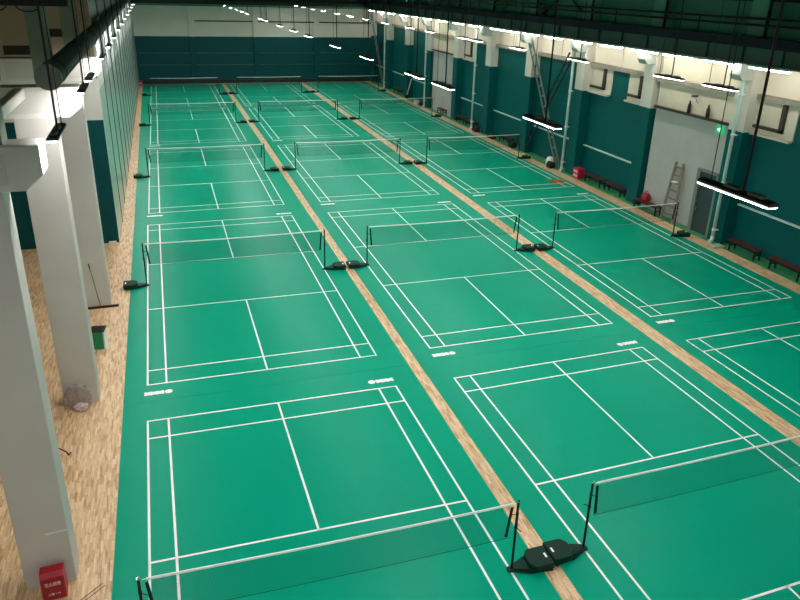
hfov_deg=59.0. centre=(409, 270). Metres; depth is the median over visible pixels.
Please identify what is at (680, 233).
net post
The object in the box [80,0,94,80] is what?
hanging lamp
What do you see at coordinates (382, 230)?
net
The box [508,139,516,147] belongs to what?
bag
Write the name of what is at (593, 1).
standpipe
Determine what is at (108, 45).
hanging lamp
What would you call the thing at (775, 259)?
bench
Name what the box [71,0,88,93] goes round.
hanging lamp
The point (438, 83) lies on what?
hanging lamp
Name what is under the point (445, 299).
court
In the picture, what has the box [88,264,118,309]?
mop
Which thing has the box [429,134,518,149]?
net
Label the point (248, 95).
court
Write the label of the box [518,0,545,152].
wall column
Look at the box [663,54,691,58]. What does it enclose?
diffuser
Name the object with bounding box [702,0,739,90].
hanging lamp
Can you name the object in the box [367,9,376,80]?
wall column
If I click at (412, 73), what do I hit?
hanging lamp
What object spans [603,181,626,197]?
bench
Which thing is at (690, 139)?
wall
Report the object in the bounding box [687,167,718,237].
door
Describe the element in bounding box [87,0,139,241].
wall
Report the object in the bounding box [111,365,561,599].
court
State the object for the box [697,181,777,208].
diffuser
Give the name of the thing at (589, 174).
bench
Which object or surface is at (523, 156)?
net post
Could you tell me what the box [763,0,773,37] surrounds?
standpipe
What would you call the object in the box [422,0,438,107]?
wall column
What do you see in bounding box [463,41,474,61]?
window
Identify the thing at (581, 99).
wall column
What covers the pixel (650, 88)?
wall column
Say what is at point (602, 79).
window
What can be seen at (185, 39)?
wall
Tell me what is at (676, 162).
step ladder
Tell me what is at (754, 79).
wall column
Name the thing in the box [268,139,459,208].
court
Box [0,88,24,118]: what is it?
tie beam
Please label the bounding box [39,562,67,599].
box
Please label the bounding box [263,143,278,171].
net post
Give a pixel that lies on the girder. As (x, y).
(751, 50)
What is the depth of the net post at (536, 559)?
12.93 m
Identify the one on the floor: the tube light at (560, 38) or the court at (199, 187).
the court at (199, 187)
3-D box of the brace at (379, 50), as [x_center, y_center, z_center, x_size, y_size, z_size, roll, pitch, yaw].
[-3.301,-23.181,74.237,0.310,7.234,5.114,-6,23,-18]
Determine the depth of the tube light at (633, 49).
32.53 m
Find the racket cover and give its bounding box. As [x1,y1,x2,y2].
[550,179,563,182]
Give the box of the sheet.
[707,243,724,248]
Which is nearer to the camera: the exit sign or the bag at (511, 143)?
the exit sign
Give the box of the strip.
[371,82,799,284]
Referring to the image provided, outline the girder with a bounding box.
[365,0,799,71]
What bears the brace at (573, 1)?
attached to the wall at (690, 139)
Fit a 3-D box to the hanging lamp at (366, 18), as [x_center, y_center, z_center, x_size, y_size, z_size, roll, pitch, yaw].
[-2.838,-18.717,45.783,0.158,4.618,1.140,-6,23,-18]
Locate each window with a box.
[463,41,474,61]
[587,66,613,96]
[624,74,643,104]
[749,100,799,143]
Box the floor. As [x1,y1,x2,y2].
[0,81,799,599]
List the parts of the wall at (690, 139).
rail, infill panel, infill panel, rail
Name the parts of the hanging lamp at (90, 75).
suspension rod, suspension cord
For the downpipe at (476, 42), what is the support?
on the strip
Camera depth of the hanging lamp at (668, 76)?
19.18 m
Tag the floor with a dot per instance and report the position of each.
(92, 436)
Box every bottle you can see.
[687,100,690,112]
[705,105,709,117]
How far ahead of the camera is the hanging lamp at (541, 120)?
11.90 m
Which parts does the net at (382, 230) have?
cord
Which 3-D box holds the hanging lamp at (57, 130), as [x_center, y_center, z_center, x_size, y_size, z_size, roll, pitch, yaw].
[-5.100,-4.140,9.484,0.158,4.618,1.140,-6,23,-18]
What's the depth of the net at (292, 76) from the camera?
66.87 m
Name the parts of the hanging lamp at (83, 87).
suspension cord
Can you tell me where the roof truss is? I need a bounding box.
[0,0,68,11]
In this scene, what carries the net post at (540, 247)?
on the court at (664, 280)
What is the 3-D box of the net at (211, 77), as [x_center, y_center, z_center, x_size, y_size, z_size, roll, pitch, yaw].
[-20.495,-17.165,64.357,5.945,0.796,0.042,-6,23,-18]
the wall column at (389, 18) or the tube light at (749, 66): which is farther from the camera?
the wall column at (389, 18)
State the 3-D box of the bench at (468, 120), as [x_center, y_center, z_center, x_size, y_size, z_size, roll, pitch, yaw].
[4.690,-11.211,53.956,0.400,0.460,1.600,-6,23,-18]
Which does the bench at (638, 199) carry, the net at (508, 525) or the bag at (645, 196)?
the bag at (645, 196)
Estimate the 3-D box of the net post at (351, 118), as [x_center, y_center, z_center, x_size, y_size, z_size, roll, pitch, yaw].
[-4.252,-12.669,55.389,0.868,1.563,0.552,-6,23,-18]
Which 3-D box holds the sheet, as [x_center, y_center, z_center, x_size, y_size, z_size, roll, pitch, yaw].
[12.975,-1.055,29.945,0.600,0.060,0.400,-6,23,-18]
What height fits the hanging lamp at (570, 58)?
4.618 m
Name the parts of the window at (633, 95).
sill, frame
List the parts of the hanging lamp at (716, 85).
suspension cord, suspension rod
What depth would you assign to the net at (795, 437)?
13.78 m
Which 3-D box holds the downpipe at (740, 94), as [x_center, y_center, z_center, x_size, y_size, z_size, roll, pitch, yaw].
[13.048,-4.614,29.209,0.338,7.290,0.448,-6,23,-18]
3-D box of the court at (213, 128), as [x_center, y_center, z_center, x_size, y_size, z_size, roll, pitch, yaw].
[-15.746,-10.755,51.906,7.590,0.010,14.942,-6,23,-18]
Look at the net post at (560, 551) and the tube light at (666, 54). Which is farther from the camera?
the tube light at (666, 54)
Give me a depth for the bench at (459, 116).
55.38 m
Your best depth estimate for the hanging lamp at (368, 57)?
21.62 m
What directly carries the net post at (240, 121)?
on the court at (213, 128)
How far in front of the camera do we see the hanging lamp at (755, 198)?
7.88 m
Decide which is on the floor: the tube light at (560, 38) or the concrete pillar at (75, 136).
the concrete pillar at (75, 136)
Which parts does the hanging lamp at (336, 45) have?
suspension rod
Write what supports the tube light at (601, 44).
attached to the girder
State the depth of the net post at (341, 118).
55.23 m
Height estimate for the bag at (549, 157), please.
0.660 m
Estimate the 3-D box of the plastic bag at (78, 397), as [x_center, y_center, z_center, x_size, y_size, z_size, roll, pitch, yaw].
[-8.116,3.086,17.280,0.624,0.682,0.398,-6,23,-18]
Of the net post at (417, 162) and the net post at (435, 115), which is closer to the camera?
the net post at (417, 162)
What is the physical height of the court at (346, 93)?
0.010 m
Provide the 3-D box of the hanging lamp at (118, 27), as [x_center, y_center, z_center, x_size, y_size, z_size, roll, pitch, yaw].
[-12.800,-12.807,30.383,0.158,4.618,1.140,-6,23,-18]
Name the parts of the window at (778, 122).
sill, frame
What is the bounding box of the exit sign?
[715,125,724,134]
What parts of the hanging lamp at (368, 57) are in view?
suspension rod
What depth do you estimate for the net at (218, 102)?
51.44 m
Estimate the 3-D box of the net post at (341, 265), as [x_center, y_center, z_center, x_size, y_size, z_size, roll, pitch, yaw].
[-2.839,-0.828,26.148,0.868,1.563,0.552,-6,23,-18]
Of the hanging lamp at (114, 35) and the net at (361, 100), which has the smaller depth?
the hanging lamp at (114, 35)
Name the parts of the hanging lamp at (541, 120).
suspension cord, suspension rod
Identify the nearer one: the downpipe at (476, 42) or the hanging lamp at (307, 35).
the hanging lamp at (307, 35)
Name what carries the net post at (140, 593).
on the court at (220, 477)
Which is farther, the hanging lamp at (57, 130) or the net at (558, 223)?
the net at (558, 223)
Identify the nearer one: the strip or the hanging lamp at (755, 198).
the hanging lamp at (755, 198)
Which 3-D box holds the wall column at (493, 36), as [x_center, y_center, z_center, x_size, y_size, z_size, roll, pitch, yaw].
[5.502,-14.893,49.744,1.180,10.500,0.820,-6,23,-18]
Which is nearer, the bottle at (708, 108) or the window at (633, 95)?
the bottle at (708, 108)
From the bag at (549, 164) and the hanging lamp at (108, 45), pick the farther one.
the bag at (549, 164)
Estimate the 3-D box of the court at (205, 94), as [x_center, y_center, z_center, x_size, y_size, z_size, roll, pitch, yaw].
[-20.547,-16.158,64.935,7.590,0.010,14.842,-6,23,-18]
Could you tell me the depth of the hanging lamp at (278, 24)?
36.28 m
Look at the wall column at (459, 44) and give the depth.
55.28 m
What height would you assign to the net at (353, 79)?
0.796 m
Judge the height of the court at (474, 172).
0.010 m
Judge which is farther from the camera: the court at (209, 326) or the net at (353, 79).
the net at (353, 79)
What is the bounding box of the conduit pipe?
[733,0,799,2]
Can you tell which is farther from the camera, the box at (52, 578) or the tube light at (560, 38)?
the tube light at (560, 38)
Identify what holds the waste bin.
on the floor
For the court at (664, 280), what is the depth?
27.84 m
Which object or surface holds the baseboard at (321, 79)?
attached to the wall at (185, 39)
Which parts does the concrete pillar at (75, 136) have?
inset panel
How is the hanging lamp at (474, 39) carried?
hanging from the ceiling
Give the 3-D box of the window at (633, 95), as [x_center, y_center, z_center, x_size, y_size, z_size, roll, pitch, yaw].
[11.332,-9.019,35.196,0.260,1.380,1.680,-6,23,-18]
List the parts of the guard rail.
rail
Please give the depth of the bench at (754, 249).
28.79 m
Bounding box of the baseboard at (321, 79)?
[143,78,364,83]
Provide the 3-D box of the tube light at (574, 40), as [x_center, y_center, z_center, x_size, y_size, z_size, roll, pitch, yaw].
[9.085,-12.111,37.363,0.120,0.115,1.900,-6,23,-18]
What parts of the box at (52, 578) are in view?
box door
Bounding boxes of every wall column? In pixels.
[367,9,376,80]
[381,0,394,88]
[400,0,414,97]
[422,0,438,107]
[449,0,466,119]
[480,0,501,134]
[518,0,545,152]
[565,0,601,174]
[626,0,676,204]
[707,0,780,243]
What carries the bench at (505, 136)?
on the strip
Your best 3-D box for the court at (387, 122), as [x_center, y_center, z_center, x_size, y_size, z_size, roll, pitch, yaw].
[-0.966,-12.251,56.730,6.790,0.010,14.942,-6,23,-18]
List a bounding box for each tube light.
[544,35,562,39]
[571,39,592,43]
[599,43,622,48]
[631,48,657,53]
[662,52,692,58]
[702,58,737,65]
[748,65,790,73]
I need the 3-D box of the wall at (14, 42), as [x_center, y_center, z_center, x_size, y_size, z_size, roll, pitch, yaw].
[-14.277,-6.652,25.285,5.819,12.400,0.330,-6,23,-18]
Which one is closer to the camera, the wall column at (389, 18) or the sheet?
the sheet
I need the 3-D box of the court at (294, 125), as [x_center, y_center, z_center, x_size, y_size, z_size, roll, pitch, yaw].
[-8.200,-11.519,54.369,7.580,0.010,14.942,-6,23,-18]
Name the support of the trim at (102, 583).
on the floor
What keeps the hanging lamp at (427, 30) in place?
hanging from the ceiling
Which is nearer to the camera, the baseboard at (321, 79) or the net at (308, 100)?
the net at (308, 100)
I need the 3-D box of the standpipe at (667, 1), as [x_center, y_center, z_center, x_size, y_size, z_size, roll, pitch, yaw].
[11.606,-12.879,31.444,0.129,4.000,0.129,3,22,3]
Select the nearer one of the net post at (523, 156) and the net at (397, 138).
the net at (397, 138)
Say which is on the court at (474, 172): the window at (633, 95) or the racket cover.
the racket cover
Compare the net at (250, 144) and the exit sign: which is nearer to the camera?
the exit sign
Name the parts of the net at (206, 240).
cord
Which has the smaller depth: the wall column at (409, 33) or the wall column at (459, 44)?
the wall column at (459, 44)
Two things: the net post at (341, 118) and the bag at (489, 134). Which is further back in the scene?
the net post at (341, 118)
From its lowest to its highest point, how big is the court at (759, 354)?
0.010 m
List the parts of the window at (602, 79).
sill, frame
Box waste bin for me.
[91,325,108,349]
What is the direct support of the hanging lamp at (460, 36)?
hanging from the ceiling
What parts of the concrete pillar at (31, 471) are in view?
inset panel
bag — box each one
[64,383,91,411]
[472,124,479,131]
[487,131,495,138]
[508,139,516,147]
[546,154,555,162]
[546,159,554,168]
[641,191,650,200]
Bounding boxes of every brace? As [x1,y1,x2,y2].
[371,14,383,86]
[526,38,571,168]
[542,0,582,14]
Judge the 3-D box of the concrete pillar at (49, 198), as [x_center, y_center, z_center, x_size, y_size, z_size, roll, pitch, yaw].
[-8.370,-2.490,15.429,2.550,12.390,0.532,-6,23,-18]
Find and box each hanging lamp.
[36,0,65,141]
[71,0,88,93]
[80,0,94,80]
[95,0,105,58]
[103,0,111,47]
[110,0,116,37]
[115,0,120,29]
[276,0,282,26]
[290,0,296,31]
[304,0,312,37]
[330,0,340,47]
[360,0,373,59]
[362,0,367,19]
[405,0,424,78]
[425,0,434,32]
[431,0,455,89]
[457,3,469,38]
[469,1,482,41]
[510,0,526,49]
[522,0,562,128]
[567,0,588,61]
[654,0,684,80]
[697,0,784,208]
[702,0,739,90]
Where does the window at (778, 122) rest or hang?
in the wall at (690, 139)
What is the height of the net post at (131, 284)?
1.563 m
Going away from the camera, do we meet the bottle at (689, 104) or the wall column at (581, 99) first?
the bottle at (689, 104)
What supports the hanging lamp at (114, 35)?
hanging from the ceiling
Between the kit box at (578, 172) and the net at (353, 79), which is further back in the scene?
the net at (353, 79)
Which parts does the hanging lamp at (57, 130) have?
suspension cord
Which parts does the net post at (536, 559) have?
arm, plate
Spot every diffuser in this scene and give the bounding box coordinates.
[522,116,561,128]
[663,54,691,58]
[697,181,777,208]
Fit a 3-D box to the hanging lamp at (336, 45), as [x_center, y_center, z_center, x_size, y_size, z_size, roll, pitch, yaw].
[-2.629,-10.268,24.777,0.158,4.618,1.140,-6,23,-18]
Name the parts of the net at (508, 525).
cord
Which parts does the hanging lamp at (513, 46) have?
suspension rod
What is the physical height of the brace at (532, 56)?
7.440 m
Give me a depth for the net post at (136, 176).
37.45 m
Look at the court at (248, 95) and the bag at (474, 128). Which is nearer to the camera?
the bag at (474, 128)
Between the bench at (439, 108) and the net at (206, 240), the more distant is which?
the bench at (439, 108)
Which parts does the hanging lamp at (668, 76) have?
suspension cord, suspension rod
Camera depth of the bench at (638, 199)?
34.27 m
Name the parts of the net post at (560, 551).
plate, arm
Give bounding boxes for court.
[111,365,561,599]
[123,209,407,405]
[134,143,304,220]
[139,107,260,147]
[141,84,236,108]
[226,83,329,106]
[243,105,376,142]
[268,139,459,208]
[304,82,405,103]
[313,199,639,362]
[336,103,472,137]
[385,135,585,197]
[419,331,799,599]
[470,190,799,328]
[655,308,799,429]
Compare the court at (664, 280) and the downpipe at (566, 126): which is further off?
the downpipe at (566, 126)
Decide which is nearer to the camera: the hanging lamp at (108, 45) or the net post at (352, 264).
the hanging lamp at (108, 45)
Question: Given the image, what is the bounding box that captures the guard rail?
[435,0,799,30]
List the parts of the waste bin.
panel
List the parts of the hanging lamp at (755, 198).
suspension cord, suspension rod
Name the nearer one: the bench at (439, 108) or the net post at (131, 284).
the net post at (131, 284)
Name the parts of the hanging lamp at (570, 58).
suspension rod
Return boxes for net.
[142,503,515,599]
[145,230,322,263]
[148,144,261,162]
[150,77,217,86]
[150,102,233,114]
[237,76,300,84]
[259,100,335,111]
[296,138,398,155]
[319,75,377,83]
[360,98,430,108]
[370,215,516,245]
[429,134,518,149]
[557,203,675,229]
[593,435,799,514]
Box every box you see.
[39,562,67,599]
[573,166,584,178]
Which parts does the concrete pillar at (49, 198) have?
inset panel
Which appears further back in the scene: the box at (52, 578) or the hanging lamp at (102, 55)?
the hanging lamp at (102, 55)
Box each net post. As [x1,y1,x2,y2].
[123,243,149,289]
[133,148,150,178]
[136,577,147,599]
[139,105,150,125]
[235,105,246,122]
[248,104,259,122]
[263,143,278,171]
[282,142,296,170]
[323,229,345,269]
[336,99,347,119]
[346,226,368,268]
[349,99,359,119]
[398,138,412,164]
[413,137,428,164]
[431,97,440,116]
[507,500,554,573]
[514,214,535,251]
[517,134,530,158]
[534,211,556,250]
[542,481,597,566]
[670,202,690,236]
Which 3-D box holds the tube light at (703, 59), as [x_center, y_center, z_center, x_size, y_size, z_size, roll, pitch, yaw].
[12.404,-8.376,28.356,0.120,0.115,1.900,-6,23,-18]
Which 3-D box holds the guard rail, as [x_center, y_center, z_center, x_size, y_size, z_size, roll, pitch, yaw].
[7.559,-15.550,42.041,0.090,0.695,80.260,-6,23,-18]
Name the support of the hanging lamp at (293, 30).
hanging from the ceiling
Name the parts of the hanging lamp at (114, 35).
suspension rod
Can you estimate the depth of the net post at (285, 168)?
39.90 m
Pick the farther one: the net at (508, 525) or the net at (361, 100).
the net at (361, 100)
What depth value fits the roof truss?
14.16 m
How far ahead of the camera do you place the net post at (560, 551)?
13.26 m
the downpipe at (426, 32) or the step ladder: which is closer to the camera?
the step ladder
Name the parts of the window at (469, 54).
frame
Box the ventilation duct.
[34,0,129,90]
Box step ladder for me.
[659,161,684,223]
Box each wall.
[0,0,118,249]
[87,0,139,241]
[130,0,370,83]
[375,0,799,274]
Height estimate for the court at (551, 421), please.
0.010 m
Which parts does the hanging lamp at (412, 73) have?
suspension cord, suspension rod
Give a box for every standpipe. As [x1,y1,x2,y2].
[590,0,594,20]
[662,0,669,27]
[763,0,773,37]
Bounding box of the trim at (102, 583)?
[81,583,104,599]
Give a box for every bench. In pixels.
[437,107,446,115]
[456,115,467,123]
[465,119,477,125]
[499,134,513,142]
[584,172,605,187]
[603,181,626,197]
[632,197,661,216]
[728,238,763,260]
[768,256,799,281]
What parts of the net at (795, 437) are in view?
cord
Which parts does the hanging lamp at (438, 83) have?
suspension cord, suspension rod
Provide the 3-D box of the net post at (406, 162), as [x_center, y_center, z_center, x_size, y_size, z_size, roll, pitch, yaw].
[-0.294,-7.122,41.939,0.868,1.563,0.552,-6,23,-18]
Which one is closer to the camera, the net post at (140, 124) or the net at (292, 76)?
the net post at (140, 124)
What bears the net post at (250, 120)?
on the court at (294, 125)
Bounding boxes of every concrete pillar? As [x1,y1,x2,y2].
[0,0,111,305]
[0,6,100,405]
[0,101,79,589]
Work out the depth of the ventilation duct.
14.48 m
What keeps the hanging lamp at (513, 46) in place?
hanging from the ceiling
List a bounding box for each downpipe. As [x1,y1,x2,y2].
[382,18,386,87]
[422,26,428,106]
[469,27,478,128]
[558,51,576,171]
[708,81,745,242]
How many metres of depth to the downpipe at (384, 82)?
71.59 m
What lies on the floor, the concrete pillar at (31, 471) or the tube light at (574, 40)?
the concrete pillar at (31, 471)
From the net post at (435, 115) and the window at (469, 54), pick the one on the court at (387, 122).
the net post at (435, 115)
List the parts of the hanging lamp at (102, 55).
suspension rod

